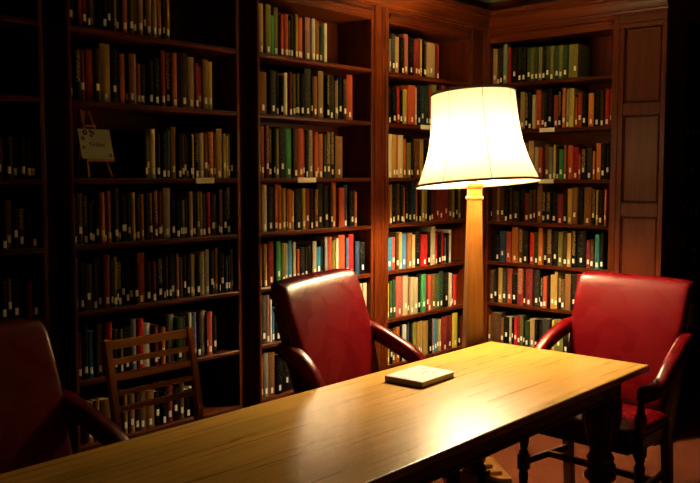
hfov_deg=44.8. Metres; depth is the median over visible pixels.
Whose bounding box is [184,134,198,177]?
book
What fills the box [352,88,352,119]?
book
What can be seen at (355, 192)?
book
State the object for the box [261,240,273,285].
book
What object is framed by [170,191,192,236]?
book
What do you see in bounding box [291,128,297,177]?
book
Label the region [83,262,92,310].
book
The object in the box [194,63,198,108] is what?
book
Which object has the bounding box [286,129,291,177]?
book
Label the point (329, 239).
book
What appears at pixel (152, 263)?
book
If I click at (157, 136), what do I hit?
book
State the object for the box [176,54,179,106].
book
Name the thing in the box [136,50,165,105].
book
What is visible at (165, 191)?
book
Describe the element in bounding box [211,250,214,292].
book
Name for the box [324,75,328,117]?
book
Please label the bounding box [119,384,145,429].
book
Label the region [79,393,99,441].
book
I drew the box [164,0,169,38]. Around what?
book
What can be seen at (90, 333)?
book
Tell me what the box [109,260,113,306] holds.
book
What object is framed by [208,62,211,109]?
book
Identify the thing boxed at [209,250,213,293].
book
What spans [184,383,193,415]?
book
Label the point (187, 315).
book
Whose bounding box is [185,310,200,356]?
book
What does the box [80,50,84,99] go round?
book
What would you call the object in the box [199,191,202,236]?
book
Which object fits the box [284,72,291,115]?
book
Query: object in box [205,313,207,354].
book
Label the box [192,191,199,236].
book
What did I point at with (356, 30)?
bookcase
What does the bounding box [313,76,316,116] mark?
book
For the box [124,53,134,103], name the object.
book
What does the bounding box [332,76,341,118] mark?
book
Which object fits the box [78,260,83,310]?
book
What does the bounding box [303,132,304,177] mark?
book
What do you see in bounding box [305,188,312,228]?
book
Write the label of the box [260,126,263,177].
book
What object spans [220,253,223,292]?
book
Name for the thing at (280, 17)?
book
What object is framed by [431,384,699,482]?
floor
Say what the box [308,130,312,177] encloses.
book
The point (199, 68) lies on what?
book
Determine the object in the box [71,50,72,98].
book
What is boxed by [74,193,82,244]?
book
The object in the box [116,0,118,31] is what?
book
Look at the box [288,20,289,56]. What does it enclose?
book
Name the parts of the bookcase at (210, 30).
panel, panel, shelf, shelf, shelf, shelf, shelf, shelf, shelf, panel, recessed panel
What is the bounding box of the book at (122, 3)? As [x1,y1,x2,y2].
[119,0,126,32]
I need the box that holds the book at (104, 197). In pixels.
[104,197,106,242]
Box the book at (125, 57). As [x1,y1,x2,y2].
[124,56,127,102]
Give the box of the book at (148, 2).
[146,0,150,35]
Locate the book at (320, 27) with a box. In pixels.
[319,26,321,60]
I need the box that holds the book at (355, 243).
[353,241,358,274]
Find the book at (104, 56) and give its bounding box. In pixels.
[78,43,110,101]
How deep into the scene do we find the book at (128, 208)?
3.68 m
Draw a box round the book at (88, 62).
[81,49,92,100]
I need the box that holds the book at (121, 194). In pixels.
[120,193,124,241]
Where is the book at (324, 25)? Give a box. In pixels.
[319,23,326,61]
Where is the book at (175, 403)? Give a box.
[172,385,178,420]
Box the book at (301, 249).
[296,246,304,274]
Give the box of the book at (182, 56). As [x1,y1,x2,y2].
[176,53,187,107]
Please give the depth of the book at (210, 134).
4.00 m
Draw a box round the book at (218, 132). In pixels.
[194,129,221,177]
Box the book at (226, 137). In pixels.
[225,136,227,177]
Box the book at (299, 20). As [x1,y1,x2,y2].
[298,19,300,57]
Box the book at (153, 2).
[151,0,156,36]
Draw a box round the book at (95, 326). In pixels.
[77,319,102,375]
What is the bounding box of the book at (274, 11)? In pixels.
[270,7,277,54]
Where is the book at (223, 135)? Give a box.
[222,134,225,177]
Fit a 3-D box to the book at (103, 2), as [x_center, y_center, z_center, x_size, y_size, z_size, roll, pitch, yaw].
[-1.084,-0.999,3.581,0.178,0.235,0.026,4,6,41]
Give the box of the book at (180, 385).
[159,377,183,418]
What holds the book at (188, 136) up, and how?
on the bookcase at (210, 30)
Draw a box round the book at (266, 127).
[260,125,268,177]
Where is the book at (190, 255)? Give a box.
[171,252,192,296]
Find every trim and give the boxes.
[355,0,490,30]
[487,0,685,31]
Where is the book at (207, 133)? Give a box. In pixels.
[207,133,208,177]
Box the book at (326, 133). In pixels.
[318,132,329,177]
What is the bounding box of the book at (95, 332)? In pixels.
[90,329,97,376]
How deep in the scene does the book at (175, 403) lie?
3.92 m
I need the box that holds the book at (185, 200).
[180,198,186,236]
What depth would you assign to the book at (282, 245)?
4.38 m
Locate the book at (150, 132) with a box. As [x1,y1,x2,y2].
[124,129,155,177]
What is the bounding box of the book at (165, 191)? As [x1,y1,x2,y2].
[138,187,170,238]
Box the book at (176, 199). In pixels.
[170,197,179,237]
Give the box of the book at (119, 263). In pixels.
[118,262,121,305]
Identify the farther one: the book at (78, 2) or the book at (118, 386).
the book at (118, 386)
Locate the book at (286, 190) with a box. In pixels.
[286,190,287,230]
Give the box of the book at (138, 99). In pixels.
[136,63,140,103]
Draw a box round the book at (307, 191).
[305,189,309,228]
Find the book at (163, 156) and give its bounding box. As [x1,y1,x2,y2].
[155,132,166,177]
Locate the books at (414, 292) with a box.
[0,34,699,391]
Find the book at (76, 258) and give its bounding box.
[76,258,78,311]
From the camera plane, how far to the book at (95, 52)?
3.52 m
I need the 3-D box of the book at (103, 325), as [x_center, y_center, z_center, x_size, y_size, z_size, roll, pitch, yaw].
[-1.100,0.457,3.667,0.162,0.220,0.005,4,6,41]
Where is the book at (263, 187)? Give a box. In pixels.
[260,185,266,231]
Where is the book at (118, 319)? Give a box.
[112,315,136,369]
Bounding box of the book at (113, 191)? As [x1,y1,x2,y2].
[89,187,118,241]
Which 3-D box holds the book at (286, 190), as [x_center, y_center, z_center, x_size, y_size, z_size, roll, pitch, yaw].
[-0.397,-0.167,4.450,0.198,0.212,0.009,4,6,41]
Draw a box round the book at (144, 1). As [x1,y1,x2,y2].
[143,0,145,35]
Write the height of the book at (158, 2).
0.225 m
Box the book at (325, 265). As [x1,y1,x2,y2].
[302,235,327,270]
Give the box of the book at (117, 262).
[117,262,118,305]
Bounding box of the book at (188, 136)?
[186,135,192,177]
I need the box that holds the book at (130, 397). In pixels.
[117,388,134,432]
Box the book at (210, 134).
[196,132,213,177]
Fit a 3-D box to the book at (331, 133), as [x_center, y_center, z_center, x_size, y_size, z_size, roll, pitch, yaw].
[-0.166,-0.477,4.697,0.195,0.248,0.031,4,6,41]
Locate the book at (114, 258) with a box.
[109,256,117,306]
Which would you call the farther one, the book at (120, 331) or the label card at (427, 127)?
the label card at (427, 127)
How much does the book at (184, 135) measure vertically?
0.196 m
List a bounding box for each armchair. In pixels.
[0,317,128,473]
[271,268,459,482]
[517,272,695,482]
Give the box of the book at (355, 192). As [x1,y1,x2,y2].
[355,192,356,225]
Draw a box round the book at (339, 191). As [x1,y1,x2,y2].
[336,188,343,226]
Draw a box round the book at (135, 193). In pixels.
[135,193,140,239]
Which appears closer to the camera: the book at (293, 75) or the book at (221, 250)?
the book at (221, 250)
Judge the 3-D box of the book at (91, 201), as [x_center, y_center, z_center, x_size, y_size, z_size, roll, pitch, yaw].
[-1.127,-0.086,3.595,0.152,0.183,0.016,4,6,41]
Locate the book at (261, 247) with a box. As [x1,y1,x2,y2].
[261,247,261,286]
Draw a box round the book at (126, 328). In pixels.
[112,322,131,371]
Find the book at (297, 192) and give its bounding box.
[286,188,301,229]
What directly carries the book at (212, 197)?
on the bookcase at (210, 30)
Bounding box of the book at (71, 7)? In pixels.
[69,0,72,24]
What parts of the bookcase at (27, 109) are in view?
panel, shelf, shelf, shelf, shelf, panel, shelf, recessed panel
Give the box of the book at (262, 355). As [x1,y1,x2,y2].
[262,355,262,397]
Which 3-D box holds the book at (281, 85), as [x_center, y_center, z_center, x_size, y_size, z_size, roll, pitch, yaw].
[-0.418,-0.747,4.379,0.204,0.199,0.022,4,6,41]
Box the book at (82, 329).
[78,324,87,379]
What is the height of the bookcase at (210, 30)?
2.560 m
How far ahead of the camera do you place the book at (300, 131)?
4.43 m
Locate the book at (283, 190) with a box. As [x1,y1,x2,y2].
[281,188,285,230]
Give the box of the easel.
[76,109,114,176]
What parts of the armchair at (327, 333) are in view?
leg, armrest, backrest, armrest, arm post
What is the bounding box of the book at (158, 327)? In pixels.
[158,327,159,364]
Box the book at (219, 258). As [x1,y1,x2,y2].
[218,252,220,292]
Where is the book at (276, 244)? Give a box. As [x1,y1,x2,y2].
[267,240,280,281]
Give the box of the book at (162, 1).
[161,0,164,37]
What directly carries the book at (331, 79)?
on the bookcase at (356, 30)
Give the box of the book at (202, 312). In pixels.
[176,306,204,355]
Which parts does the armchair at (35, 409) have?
backrest, armrest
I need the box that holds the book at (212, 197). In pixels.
[210,195,215,235]
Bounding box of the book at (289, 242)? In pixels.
[262,238,291,277]
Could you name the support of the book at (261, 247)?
on the bookcase at (356, 30)
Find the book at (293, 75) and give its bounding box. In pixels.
[292,74,295,115]
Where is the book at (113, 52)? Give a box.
[109,49,117,102]
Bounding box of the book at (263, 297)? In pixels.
[261,294,266,343]
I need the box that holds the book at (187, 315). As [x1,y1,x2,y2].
[163,308,190,358]
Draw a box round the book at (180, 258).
[179,257,182,297]
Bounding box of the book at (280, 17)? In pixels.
[278,14,283,55]
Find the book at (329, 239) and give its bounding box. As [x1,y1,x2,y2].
[309,235,331,269]
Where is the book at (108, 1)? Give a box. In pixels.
[107,0,110,29]
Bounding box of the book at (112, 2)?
[110,0,116,30]
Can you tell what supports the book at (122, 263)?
on the bookcase at (210, 30)
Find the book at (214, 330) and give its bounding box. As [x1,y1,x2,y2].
[212,315,216,353]
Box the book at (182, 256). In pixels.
[179,255,185,296]
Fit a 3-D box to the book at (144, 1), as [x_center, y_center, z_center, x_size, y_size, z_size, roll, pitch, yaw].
[-0.960,-1.006,3.742,0.194,0.225,0.011,4,6,41]
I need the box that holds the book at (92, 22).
[90,0,94,27]
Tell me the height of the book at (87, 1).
0.200 m
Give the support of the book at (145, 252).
on the bookcase at (210, 30)
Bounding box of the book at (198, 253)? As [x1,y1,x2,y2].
[178,250,203,294]
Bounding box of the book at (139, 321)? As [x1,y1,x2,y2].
[116,314,143,368]
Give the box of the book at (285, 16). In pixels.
[282,14,287,55]
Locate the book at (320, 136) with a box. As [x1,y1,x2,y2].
[318,134,322,177]
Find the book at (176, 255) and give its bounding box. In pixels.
[153,251,178,298]
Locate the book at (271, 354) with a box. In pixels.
[262,349,274,395]
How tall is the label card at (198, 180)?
0.026 m
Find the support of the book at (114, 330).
on the bookcase at (210, 30)
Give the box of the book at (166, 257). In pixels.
[147,254,167,299]
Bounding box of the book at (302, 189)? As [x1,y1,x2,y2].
[298,188,304,229]
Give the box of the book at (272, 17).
[271,15,273,53]
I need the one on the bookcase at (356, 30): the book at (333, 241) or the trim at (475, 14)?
the book at (333, 241)
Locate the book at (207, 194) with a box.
[202,192,210,235]
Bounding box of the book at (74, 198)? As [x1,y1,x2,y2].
[74,198,76,244]
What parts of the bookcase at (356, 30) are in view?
panel, shelf, shelf, panel, shelf, shelf, shelf, shelf, shelf, panel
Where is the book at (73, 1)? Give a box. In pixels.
[72,0,75,24]
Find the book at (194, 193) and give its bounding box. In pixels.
[192,192,195,236]
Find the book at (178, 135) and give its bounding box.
[176,133,181,177]
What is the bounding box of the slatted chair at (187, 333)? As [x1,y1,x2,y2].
[101,327,202,428]
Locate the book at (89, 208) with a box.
[87,202,91,243]
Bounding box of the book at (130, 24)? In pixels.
[127,0,133,33]
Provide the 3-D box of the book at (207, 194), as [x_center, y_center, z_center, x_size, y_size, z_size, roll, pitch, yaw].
[-0.733,-0.134,4.066,0.185,0.205,0.019,4,6,41]
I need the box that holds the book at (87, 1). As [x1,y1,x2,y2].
[86,0,90,27]
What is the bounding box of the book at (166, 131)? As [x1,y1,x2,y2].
[155,130,169,177]
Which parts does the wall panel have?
raised panel, raised panel, raised panel, cap moulding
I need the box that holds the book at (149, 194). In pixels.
[148,193,152,239]
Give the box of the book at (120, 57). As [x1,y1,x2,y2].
[117,54,124,102]
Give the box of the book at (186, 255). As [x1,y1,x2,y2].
[179,253,189,296]
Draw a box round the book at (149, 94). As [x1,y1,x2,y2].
[136,60,153,104]
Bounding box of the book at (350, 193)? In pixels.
[347,190,354,226]
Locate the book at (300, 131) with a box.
[296,128,303,177]
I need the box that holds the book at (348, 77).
[337,74,351,119]
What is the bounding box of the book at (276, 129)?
[275,128,278,177]
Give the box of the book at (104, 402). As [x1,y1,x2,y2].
[81,391,110,419]
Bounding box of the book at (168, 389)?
[146,379,172,422]
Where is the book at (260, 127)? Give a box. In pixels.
[260,127,260,177]
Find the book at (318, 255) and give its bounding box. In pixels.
[316,246,320,271]
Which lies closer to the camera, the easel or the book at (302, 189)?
the easel
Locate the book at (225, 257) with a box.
[224,256,227,291]
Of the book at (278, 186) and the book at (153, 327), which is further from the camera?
the book at (278, 186)
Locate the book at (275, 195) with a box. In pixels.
[260,184,277,230]
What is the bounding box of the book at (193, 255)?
[193,255,194,295]
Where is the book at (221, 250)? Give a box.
[217,248,232,290]
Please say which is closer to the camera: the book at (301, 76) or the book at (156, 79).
the book at (156, 79)
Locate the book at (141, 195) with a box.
[140,194,143,239]
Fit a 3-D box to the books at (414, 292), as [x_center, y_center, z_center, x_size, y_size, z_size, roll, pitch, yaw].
[0.580,-0.264,5.118,5.513,1.990,1.137,-3,5,-33]
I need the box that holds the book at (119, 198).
[118,193,120,241]
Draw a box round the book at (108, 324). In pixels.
[88,318,111,340]
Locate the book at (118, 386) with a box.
[117,385,138,430]
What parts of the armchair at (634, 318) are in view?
arm post, armrest, leg, seat rail, seat, backrest, arm post, armrest, leg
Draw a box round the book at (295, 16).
[288,14,297,57]
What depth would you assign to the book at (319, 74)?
4.52 m
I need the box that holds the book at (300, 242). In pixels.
[292,240,316,272]
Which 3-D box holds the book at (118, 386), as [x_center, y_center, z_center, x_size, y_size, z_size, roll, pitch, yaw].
[-1.010,0.745,3.815,0.191,0.178,0.018,4,6,41]
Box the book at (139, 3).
[136,0,142,34]
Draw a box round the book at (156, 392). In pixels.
[136,384,159,425]
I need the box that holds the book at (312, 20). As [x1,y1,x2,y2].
[310,18,314,59]
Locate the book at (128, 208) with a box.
[124,194,130,240]
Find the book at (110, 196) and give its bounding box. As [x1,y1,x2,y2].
[110,196,112,241]
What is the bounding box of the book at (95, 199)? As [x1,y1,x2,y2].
[87,197,98,242]
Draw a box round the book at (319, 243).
[297,239,322,270]
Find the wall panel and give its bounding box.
[614,8,686,445]
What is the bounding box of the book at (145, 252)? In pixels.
[143,251,171,299]
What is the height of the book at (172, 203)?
0.170 m
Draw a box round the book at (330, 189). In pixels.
[329,188,332,227]
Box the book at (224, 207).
[222,191,226,234]
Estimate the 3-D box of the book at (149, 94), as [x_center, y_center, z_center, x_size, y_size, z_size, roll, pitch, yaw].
[-0.935,-0.699,3.780,0.173,0.197,0.026,4,6,41]
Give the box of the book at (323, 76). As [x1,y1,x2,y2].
[323,76,323,117]
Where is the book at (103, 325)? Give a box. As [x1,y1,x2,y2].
[86,320,105,374]
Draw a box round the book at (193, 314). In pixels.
[173,309,196,353]
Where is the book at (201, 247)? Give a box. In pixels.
[195,246,217,292]
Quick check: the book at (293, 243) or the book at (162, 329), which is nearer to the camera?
the book at (162, 329)
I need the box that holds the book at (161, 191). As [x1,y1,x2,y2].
[161,191,162,238]
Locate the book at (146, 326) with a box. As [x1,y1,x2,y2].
[143,322,150,366]
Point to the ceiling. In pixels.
(692, 7)
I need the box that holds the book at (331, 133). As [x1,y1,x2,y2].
[330,132,333,177]
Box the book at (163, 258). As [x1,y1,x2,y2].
[144,255,165,299]
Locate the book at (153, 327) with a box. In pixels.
[150,323,157,365]
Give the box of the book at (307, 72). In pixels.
[285,69,310,116]
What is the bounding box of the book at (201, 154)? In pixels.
[183,133,203,177]
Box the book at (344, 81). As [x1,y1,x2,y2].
[342,79,346,119]
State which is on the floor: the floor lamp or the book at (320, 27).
the floor lamp
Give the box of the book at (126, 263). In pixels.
[117,259,129,304]
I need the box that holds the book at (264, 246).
[261,243,266,286]
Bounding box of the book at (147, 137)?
[147,137,149,177]
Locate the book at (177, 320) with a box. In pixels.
[173,315,182,360]
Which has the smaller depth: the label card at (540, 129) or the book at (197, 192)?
the book at (197, 192)
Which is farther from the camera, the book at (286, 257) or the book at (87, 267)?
the book at (286, 257)
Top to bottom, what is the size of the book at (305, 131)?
0.249 m
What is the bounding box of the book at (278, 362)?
[275,352,282,393]
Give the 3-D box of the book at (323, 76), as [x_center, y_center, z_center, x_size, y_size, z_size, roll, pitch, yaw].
[-0.203,-0.779,4.614,0.169,0.227,0.011,4,6,41]
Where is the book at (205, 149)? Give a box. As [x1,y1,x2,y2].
[203,133,207,177]
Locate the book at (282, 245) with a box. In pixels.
[280,242,284,278]
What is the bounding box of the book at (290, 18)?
[288,16,292,56]
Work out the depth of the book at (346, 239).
4.75 m
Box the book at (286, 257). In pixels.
[285,243,287,277]
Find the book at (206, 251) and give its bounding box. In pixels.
[186,248,208,294]
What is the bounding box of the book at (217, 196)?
[210,194,219,234]
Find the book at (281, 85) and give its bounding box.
[279,75,283,114]
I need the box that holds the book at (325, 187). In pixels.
[323,185,328,227]
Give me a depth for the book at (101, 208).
3.57 m
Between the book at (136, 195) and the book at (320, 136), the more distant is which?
the book at (320, 136)
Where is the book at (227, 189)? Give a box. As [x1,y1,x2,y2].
[204,187,230,234]
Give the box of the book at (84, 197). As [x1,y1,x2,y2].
[82,195,87,243]
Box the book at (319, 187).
[298,183,322,227]
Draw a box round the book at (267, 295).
[261,293,269,342]
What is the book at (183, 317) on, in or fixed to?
on the bookcase at (210, 30)
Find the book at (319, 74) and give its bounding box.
[313,71,322,117]
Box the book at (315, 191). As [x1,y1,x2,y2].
[313,189,317,228]
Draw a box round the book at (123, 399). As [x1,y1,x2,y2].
[103,389,127,433]
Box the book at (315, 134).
[313,132,317,177]
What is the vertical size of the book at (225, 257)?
0.174 m
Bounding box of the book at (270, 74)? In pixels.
[260,70,275,113]
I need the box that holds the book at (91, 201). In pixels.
[87,199,94,243]
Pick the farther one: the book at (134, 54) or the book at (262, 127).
the book at (262, 127)
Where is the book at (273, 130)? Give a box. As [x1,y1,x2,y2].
[272,129,274,177]
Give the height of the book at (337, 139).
0.226 m
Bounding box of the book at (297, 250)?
[296,249,298,275]
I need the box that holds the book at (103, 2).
[100,0,106,29]
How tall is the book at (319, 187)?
0.241 m
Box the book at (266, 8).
[263,4,270,53]
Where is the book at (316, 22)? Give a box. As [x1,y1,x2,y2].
[315,21,318,60]
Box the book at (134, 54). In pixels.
[134,54,136,103]
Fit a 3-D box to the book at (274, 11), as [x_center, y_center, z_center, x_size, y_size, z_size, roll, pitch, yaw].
[-0.443,-1.060,4.338,0.193,0.240,0.030,4,6,41]
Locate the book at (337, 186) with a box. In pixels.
[336,185,346,226]
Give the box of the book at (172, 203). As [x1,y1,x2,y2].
[170,201,175,237]
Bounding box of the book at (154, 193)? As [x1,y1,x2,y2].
[131,190,157,239]
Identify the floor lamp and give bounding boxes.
[415,84,541,482]
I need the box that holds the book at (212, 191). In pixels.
[193,189,222,234]
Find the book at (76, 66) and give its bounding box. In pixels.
[72,49,80,99]
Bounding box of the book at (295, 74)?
[295,74,296,115]
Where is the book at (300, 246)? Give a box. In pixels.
[300,246,306,273]
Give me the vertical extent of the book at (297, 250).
0.175 m
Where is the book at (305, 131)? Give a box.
[303,130,307,177]
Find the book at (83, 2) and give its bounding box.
[81,0,86,26]
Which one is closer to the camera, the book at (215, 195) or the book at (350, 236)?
the book at (215, 195)
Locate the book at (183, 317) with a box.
[163,312,185,359]
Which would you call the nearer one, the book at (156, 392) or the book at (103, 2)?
the book at (103, 2)
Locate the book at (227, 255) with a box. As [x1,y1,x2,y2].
[224,254,229,291]
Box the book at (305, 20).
[302,17,309,59]
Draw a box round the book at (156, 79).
[136,58,159,105]
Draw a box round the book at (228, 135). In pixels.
[225,134,229,177]
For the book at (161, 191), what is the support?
on the bookcase at (210, 30)
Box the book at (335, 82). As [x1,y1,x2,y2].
[334,81,337,118]
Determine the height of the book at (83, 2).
0.215 m
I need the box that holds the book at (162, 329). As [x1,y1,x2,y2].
[158,325,165,363]
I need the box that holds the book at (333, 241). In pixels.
[332,240,335,268]
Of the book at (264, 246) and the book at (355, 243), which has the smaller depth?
the book at (264, 246)
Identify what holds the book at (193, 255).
on the bookcase at (210, 30)
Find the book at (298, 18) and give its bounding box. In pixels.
[298,18,301,58]
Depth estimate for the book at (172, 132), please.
3.84 m
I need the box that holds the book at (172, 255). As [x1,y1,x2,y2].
[171,254,174,298]
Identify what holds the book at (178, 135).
on the bookcase at (210, 30)
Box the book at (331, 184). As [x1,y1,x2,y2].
[311,182,335,226]
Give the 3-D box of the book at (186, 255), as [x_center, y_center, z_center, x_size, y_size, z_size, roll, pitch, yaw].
[-0.817,0.154,3.995,0.192,0.197,0.015,4,6,41]
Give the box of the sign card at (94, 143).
[77,128,113,158]
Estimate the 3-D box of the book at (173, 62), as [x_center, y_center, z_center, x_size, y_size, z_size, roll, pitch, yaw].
[-0.845,-0.728,3.862,0.167,0.241,0.023,4,6,41]
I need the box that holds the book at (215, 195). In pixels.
[215,195,216,234]
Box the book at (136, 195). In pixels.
[135,194,139,240]
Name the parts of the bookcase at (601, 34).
panel, shelf, shelf, shelf, shelf, shelf, panel, shelf, shelf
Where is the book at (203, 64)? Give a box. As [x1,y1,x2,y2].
[194,59,207,108]
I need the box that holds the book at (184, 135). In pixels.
[184,135,185,177]
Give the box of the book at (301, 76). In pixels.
[299,73,303,115]
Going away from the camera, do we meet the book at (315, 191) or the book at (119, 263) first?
the book at (119, 263)
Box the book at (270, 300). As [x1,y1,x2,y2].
[269,299,271,341]
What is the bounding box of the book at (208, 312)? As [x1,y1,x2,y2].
[205,310,211,354]
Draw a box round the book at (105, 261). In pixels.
[85,252,109,307]
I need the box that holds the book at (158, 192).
[157,191,161,238]
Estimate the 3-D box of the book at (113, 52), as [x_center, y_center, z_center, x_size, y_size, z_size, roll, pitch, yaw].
[-1.063,-0.703,3.649,0.188,0.224,0.033,4,6,41]
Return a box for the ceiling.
[477,0,699,36]
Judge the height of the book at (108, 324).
0.227 m
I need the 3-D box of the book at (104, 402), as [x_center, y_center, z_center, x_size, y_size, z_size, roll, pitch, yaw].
[-1.108,0.756,3.692,0.180,0.175,0.046,4,6,41]
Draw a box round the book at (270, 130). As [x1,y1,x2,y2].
[269,129,271,177]
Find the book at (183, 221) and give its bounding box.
[182,200,184,237]
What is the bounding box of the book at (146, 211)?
[140,193,148,239]
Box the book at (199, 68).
[198,66,200,108]
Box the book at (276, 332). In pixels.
[269,295,280,340]
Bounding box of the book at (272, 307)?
[272,307,273,341]
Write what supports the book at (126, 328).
on the bookcase at (210, 30)
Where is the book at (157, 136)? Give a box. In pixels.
[155,133,160,177]
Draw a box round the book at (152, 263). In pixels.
[144,260,156,301]
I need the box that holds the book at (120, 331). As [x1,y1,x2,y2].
[112,327,122,371]
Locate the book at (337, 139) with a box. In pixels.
[334,136,341,177]
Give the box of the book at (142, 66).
[140,64,144,104]
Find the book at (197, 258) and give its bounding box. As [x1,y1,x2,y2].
[195,255,200,295]
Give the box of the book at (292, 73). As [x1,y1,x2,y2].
[292,73,298,115]
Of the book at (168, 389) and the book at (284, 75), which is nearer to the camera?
the book at (168, 389)
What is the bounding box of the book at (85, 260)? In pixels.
[76,257,97,309]
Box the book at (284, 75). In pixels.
[278,73,286,114]
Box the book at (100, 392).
[90,389,119,405]
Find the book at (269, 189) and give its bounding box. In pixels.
[267,187,272,231]
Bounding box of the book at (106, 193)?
[85,190,110,242]
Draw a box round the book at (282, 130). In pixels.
[269,127,285,177]
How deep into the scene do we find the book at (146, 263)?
3.77 m
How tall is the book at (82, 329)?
0.225 m
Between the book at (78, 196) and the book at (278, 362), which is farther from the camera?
the book at (278, 362)
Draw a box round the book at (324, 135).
[323,134,325,177]
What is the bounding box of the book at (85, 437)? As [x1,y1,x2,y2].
[80,397,93,443]
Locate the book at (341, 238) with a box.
[318,234,344,267]
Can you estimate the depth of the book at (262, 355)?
4.31 m
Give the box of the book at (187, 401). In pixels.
[184,387,190,417]
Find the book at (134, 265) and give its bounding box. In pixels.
[129,261,138,303]
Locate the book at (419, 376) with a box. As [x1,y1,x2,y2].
[385,365,454,387]
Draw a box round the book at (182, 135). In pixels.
[181,134,184,177]
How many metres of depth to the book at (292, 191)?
4.42 m
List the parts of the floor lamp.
shade trim, post, lamp shade, shade trim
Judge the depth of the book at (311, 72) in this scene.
4.47 m
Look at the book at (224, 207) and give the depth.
4.07 m
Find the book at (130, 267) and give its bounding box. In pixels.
[129,266,132,304]
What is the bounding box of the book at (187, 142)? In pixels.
[186,137,188,177]
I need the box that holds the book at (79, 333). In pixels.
[78,332,82,379]
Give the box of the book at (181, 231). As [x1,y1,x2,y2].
[180,199,182,237]
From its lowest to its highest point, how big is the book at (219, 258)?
0.197 m
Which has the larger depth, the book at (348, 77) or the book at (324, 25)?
the book at (348, 77)
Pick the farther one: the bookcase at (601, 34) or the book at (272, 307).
the bookcase at (601, 34)
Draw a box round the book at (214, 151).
[213,133,215,177]
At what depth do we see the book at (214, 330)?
4.07 m
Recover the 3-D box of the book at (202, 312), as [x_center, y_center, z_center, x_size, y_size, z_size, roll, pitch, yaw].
[-0.765,0.428,4.084,0.195,0.215,0.023,4,6,41]
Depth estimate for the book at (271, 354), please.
4.36 m
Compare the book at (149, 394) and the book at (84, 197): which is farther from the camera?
the book at (149, 394)
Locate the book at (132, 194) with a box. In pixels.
[118,192,135,240]
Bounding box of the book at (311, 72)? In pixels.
[311,72,312,116]
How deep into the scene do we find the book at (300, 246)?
4.52 m
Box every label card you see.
[196,178,213,182]
[298,178,315,182]
[421,125,430,129]
[538,179,553,182]
[539,128,554,131]
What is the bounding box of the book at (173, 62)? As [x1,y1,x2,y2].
[170,53,176,106]
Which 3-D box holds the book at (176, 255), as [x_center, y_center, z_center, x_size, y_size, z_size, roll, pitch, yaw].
[-0.860,0.153,3.942,0.200,0.207,0.016,4,6,41]
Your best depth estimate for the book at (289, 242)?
4.42 m
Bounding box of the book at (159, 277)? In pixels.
[144,257,162,300]
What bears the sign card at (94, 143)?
on the easel
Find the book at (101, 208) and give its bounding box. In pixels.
[78,192,104,242]
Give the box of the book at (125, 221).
[124,197,126,240]
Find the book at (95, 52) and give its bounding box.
[92,49,99,100]
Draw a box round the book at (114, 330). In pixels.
[112,328,118,372]
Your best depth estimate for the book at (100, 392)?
3.75 m
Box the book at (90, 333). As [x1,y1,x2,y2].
[87,329,94,377]
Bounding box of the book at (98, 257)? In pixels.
[77,253,102,308]
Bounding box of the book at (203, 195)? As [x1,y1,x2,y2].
[202,194,205,235]
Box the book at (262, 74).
[260,72,266,113]
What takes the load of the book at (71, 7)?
on the bookcase at (210, 30)
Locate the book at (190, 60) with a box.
[187,57,193,107]
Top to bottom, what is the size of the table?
0.760 m
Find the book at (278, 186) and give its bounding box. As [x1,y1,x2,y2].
[277,185,280,230]
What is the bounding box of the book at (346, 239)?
[345,238,348,268]
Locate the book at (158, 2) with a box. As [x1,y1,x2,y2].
[156,0,160,37]
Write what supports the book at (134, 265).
on the bookcase at (210, 30)
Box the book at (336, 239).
[332,238,337,268]
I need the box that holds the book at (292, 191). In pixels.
[291,190,293,229]
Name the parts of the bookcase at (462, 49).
shelf, shelf, panel, shelf, shelf, shelf, shelf, shelf, panel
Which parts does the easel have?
leg, leg, leg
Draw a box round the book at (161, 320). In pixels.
[145,312,169,362]
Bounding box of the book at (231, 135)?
[230,133,232,177]
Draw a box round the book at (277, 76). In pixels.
[276,72,278,114]
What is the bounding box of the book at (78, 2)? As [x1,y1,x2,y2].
[76,0,81,25]
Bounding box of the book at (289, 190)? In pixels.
[286,189,290,230]
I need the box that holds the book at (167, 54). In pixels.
[165,52,170,105]
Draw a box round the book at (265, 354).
[262,352,267,397]
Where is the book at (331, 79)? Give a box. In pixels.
[329,76,333,118]
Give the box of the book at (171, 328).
[148,311,173,361]
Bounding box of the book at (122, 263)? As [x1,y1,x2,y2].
[117,261,124,304]
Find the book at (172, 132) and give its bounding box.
[146,127,175,177]
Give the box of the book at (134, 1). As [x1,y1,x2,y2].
[133,0,136,33]
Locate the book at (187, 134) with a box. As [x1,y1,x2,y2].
[187,134,193,177]
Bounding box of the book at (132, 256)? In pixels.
[115,250,144,302]
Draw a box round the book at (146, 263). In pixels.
[144,261,150,301]
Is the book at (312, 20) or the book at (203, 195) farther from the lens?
the book at (312, 20)
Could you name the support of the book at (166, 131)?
on the bookcase at (210, 30)
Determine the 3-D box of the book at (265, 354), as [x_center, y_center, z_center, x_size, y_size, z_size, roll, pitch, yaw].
[-0.501,0.675,4.393,0.204,0.227,0.032,4,6,41]
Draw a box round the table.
[0,342,648,482]
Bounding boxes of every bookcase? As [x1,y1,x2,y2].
[0,0,61,387]
[52,0,245,453]
[242,0,386,407]
[386,8,486,369]
[484,14,619,352]
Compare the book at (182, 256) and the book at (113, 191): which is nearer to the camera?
the book at (113, 191)
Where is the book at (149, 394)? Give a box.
[121,383,153,427]
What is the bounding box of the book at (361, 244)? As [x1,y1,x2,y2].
[359,241,364,273]
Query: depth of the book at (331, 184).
4.67 m
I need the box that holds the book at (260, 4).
[259,3,262,52]
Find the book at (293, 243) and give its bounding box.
[292,242,295,276]
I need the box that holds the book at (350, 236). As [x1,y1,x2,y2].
[325,233,352,269]
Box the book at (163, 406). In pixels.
[155,388,166,424]
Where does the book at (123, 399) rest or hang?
on the bookcase at (210, 30)
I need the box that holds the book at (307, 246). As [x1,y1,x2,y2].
[296,244,310,273]

